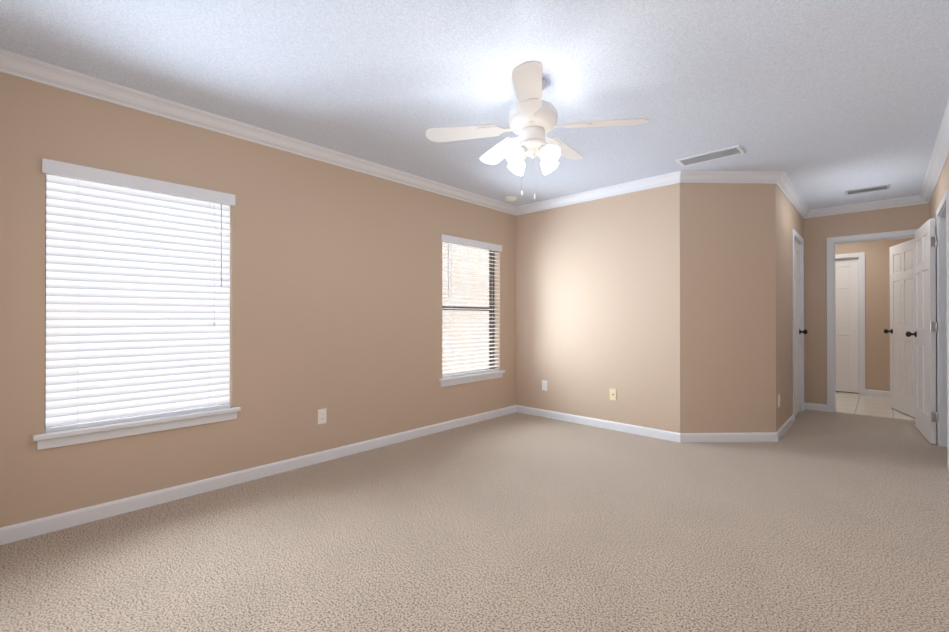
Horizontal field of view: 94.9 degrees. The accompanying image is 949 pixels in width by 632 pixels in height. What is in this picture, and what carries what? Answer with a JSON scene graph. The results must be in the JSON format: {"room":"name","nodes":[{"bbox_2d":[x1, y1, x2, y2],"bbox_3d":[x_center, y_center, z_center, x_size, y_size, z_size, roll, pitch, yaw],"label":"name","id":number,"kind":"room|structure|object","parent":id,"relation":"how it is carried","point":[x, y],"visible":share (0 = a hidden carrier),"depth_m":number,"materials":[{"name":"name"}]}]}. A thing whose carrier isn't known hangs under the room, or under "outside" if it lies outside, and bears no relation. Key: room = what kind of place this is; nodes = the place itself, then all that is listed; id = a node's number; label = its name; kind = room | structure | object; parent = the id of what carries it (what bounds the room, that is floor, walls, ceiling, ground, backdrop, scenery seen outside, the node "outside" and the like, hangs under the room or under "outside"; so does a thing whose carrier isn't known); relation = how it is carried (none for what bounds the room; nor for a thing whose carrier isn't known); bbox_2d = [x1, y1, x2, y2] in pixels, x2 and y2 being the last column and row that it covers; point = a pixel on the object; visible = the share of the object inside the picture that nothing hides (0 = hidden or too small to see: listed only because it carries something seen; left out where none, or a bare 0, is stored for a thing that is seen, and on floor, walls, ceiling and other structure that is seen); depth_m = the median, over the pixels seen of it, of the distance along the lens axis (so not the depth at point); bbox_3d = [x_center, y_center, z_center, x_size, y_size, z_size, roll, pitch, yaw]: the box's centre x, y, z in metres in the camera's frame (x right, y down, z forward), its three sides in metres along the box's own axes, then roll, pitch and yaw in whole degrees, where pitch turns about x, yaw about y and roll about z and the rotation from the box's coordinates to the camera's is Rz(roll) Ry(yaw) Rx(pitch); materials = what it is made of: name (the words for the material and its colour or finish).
{"room":"empty bedroom","nodes":[
{"label":"empty bedroom","id":0,"kind":"room"},
{"bbox_2d":[0,72,515,527],"bbox_3d":[-1.036,-0.077,3.702,0.150,2.440,4.630,0,0,43],"label":"wall","id":1,"kind":"structure","parent":0,"point":[335,307],"depth_m":3.11,"materials":[{"name":"beige paint"}]},
{"bbox_2d":[45,181,226,427],"bbox_3d":[-2.026,-0.089,2.690,0.058,1.455,0.900,0,0,43],"label":"window","id":2,"kind":"structure","parent":1,"relation":"in","point":[45,356],"depth_m":2.35,"materials":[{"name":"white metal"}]},
{"bbox_2d":[42,158,235,431],"bbox_3d":[-1.962,-0.103,2.631,0.082,1.435,0.928,0,0,43],"label":"window blind","id":3,"kind":"object","parent":2,"relation":"attached to","point":[137,295],"visible":0.92,"depth_m":2.58,"materials":[{"name":"white plastic"}]},
{"bbox_2d":[33,407,240,449],"bbox_3d":[-1.963,0.658,2.629,0.125,0.082,0.990,0,0,43],"label":"window sill","id":4,"kind":"structure","parent":1,"relation":"attached to","point":[55,439],"depth_m":2.53,"materials":[{"name":"white"}]},
{"bbox_2d":[318,408,325,423],"bbox_3d":[-1.194,0.787,3.414,0.008,0.114,0.070,0,0,43],"label":"electrical outlet","id":5,"kind":"object","parent":1,"relation":"attached to","point":[321,416],"visible":1,"depth_m":3.41,"materials":[{"name":"white plastic"}]},
{"bbox_2d":[0,389,889,544],"bbox_3d":[1.829,1.103,4.028,3.580,0.082,8.730,0,0,43],"label":"baseboard","id":6,"kind":"structure","parent":1,"relation":"attached to","point":[29,529],"depth_m":3.39,"materials":[{"name":"white wood"}]},
{"bbox_2d":[442,242,493,374],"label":"window","id":7,"kind":"structure","parent":1,"relation":"in","point":[475,308],"depth_m":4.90,"materials":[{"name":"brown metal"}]},
{"bbox_2d":[441,234,501,377],"bbox_3d":[-0.028,-0.095,4.696,0.082,1.435,0.928,0,0,43],"label":"window blind","id":8,"kind":"object","parent":7,"relation":"attached to","point":[448,239],"visible":0.92,"depth_m":4.64,"materials":[{"name":"white plastic"}]},
{"bbox_2d":[439,370,504,386],"bbox_3d":[-0.029,0.666,4.694,0.125,0.082,0.990,0,0,43],"label":"window sill","id":9,"kind":"structure","parent":1,"relation":"attached to","point":[456,380],"depth_m":4.62,"materials":[{"name":"white wood"}]},
{"bbox_2d":[0,49,948,218],"bbox_3d":[1.829,-1.253,4.037,3.580,0.086,8.730,0,0,43],"label":"crown molding","id":10,"kind":"structure","parent":1,"relation":"attached to","point":[25,67],"depth_m":3.53,"materials":[{"name":"white wood"}]},
{"bbox_2d":[0,409,948,631],"bbox_3d":[1.170,1.191,3.323,3.880,0.100,7.100,0,0,43],"label":"floor carpet","id":11,"kind":"object","parent":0,"point":[814,521],"visible":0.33,"depth_m":2.18,"materials":[{"name":"beige carpet"}]},
{"bbox_2d":[0,0,948,209],"bbox_3d":[2.351,-1.357,3.651,5.170,0.120,9.180,0,0,43],"label":"ceiling","id":12,"kind":"structure","parent":0,"point":[824,103],"depth_m":2.35,"materials":[{"name":"paint"}]},
{"bbox_2d":[505,196,516,201],"bbox_3d":[0.395,-1.273,4.744,0.132,0.040,0.132,0,0,43],"label":"smoke detector","id":13,"kind":"object","parent":12,"relation":"attached to","point":[510,198],"visible":1,"depth_m":4.70,"materials":[{"name":"white plastic"}]},
{"bbox_2d":[426,60,648,198],"bbox_3d":[0.330,-0.967,2.484,1.089,0.670,1.152,0,0,43],"label":"fan","id":14,"kind":"object","parent":12,"relation":"hanging from","point":[532,118],"visible":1,"depth_m":2.38,"materials":[{"name":"white plastic"}]},
{"bbox_2d":[676,145,744,166],"bbox_3d":[1.906,-1.292,3.534,0.460,0.011,0.200,0,0,43],"label":"ceiling vent","id":15,"kind":"object","parent":12,"relation":"in","point":[714,155],"visible":0.98,"depth_m":3.52,"materials":[{"name":"white metal"}]},
{"bbox_2d":[845,184,889,194],"bbox_3d":[4.019,-1.288,4.459,0.340,0.011,0.180,0,0,43],"label":"ceiling vent","id":16,"kind":"object","parent":12,"relation":"in","point":[868,189],"visible":0.96,"depth_m":4.44,"materials":[{"name":"grey metal"}]},
{"bbox_2d":[516,183,792,432],"bbox_3d":[1.982,-0.072,4.986,2.500,2.440,1.670,0,0,43],"label":"wall","id":17,"kind":"structure","parent":0,"point":[667,308],"depth_m":4.13,"materials":[{"name":"beige paint"}]},
{"bbox_2d":[542,380,546,390],"bbox_3d":[0.795,0.788,4.944,0.070,0.114,0.008,0,0,43],"label":"electrical outlet","id":18,"kind":"object","parent":17,"relation":"attached to","point":[544,384],"visible":1,"depth_m":4.94,"materials":[{"name":"white plastic"}]},
{"bbox_2d":[610,389,615,400],"bbox_3d":[1.393,0.790,4.382,0.070,0.114,0.011,0,0,43],"label":"electrical outlet","id":19,"kind":"object","parent":17,"relation":"attached to","point":[612,394],"visible":1,"depth_m":4.38,"materials":[{"name":"beige plastic"}]},
{"bbox_2d":[793,206,802,237],"bbox_3d":[3.726,-0.072,5.106,0.120,2.440,0.890,0,0,43],"label":"wall","id":20,"kind":"structure","parent":0,"point":[797,223],"depth_m":5.02,"materials":[{"name":"beige paint"}]},
{"bbox_2d":[792,229,803,421],"bbox_3d":[3.664,0.133,5.040,0.122,2.030,0.710,0,0,43],"label":"door frame","id":21,"kind":"structure","parent":20,"relation":"attached to","point":[798,241],"depth_m":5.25,"materials":[{"name":"white wood"}]},
{"bbox_2d":[795,241,807,415],"bbox_3d":[3.683,0.137,5.017,0.189,1.998,0.682,0,0,43],"label":"closet door","id":22,"kind":"structure","parent":20,"relation":"in","point":[798,331],"depth_m":5.10,"materials":[{"name":"white wood"}]},
{"bbox_2d":[803,203,928,404],"bbox_3d":[4.246,-0.071,5.311,1.800,2.440,0.120,0,0,43],"label":"wall","id":23,"kind":"structure","parent":0,"point":[817,231],"depth_m":5.27,"materials":[{"name":"beige paint"}]},
{"bbox_2d":[826,229,916,411],"bbox_3d":[4.596,0.133,4.982,0.760,2.030,0.122,0,0,43],"label":"door frame","id":24,"kind":"structure","parent":23,"relation":"attached to","point":[867,240],"depth_m":5.19,"materials":[{"name":"white wood"}]},
{"bbox_2d":[835,238,914,390],"bbox_3d":[5.620,-0.066,6.668,1.950,2.440,0.300,0,0,43],"label":"wall","id":25,"kind":"structure","parent":0,"point":[877,313],"depth_m":6.29,"materials":[{"name":"beige paint"}]},
{"bbox_2d":[835,258,858,392],"bbox_3d":[5.443,0.144,6.721,0.742,1.998,0.189,0,0,43],"label":"door","id":26,"kind":"structure","parent":25,"relation":"in","point":[847,323],"depth_m":6.55,"materials":[{"name":"white wood"}]},
{"bbox_2d":[835,252,864,394],"bbox_3d":[5.462,0.140,6.747,0.770,2.030,0.202,0,0,43],"label":"door frame","id":27,"kind":"structure","parent":25,"relation":"attached to","point":[859,314],"depth_m":6.42,"materials":[{"name":"white wood"}]},
{"bbox_2d":[836,391,914,420],"bbox_3d":[4.645,1.197,4.679,3.240,0.100,4.530,0,0,43],"label":"floor","id":28,"kind":"structure","parent":0,"point":[858,403],"depth_m":5.54,"materials":[{"name":"beige tile"}]},
{"bbox_2d":[929,156,948,436],"bbox_3d":[3.259,-0.081,2.831,0.150,2.440,8.930,0,0,43],"label":"wall","id":29,"kind":"structure","parent":0,"point":[942,186],"depth_m":3.96,"materials":[{"name":"beige paint"}]},
{"bbox_2d":[884,239,914,417],"bbox_3d":[5.047,0.137,5.111,0.189,1.998,0.732,0,0,26],"label":"hall door","id":30,"kind":"structure","parent":29,"relation":"in","point":[902,323],"depth_m":5.12,"materials":[{"name":"white wood"}]},
{"bbox_2d":[906,218,937,443],"bbox_3d":[4.300,0.134,4.160,0.189,1.998,0.772,0,0,38],"label":"bathroom door","id":31,"kind":"structure","parent":29,"relation":"in","point":[924,334],"depth_m":4.04,"materials":[{"name":"white wood"}]},
{"bbox_2d":[936,188,948,469],"bbox_3d":[3.884,0.127,3.498,0.152,2.030,0.800,0,0,43],"label":"door frame","id":32,"kind":"structure","parent":29,"relation":"attached to","point":[943,326],"depth_m":3.82,"materials":[{"name":"white wood"}]}
]}

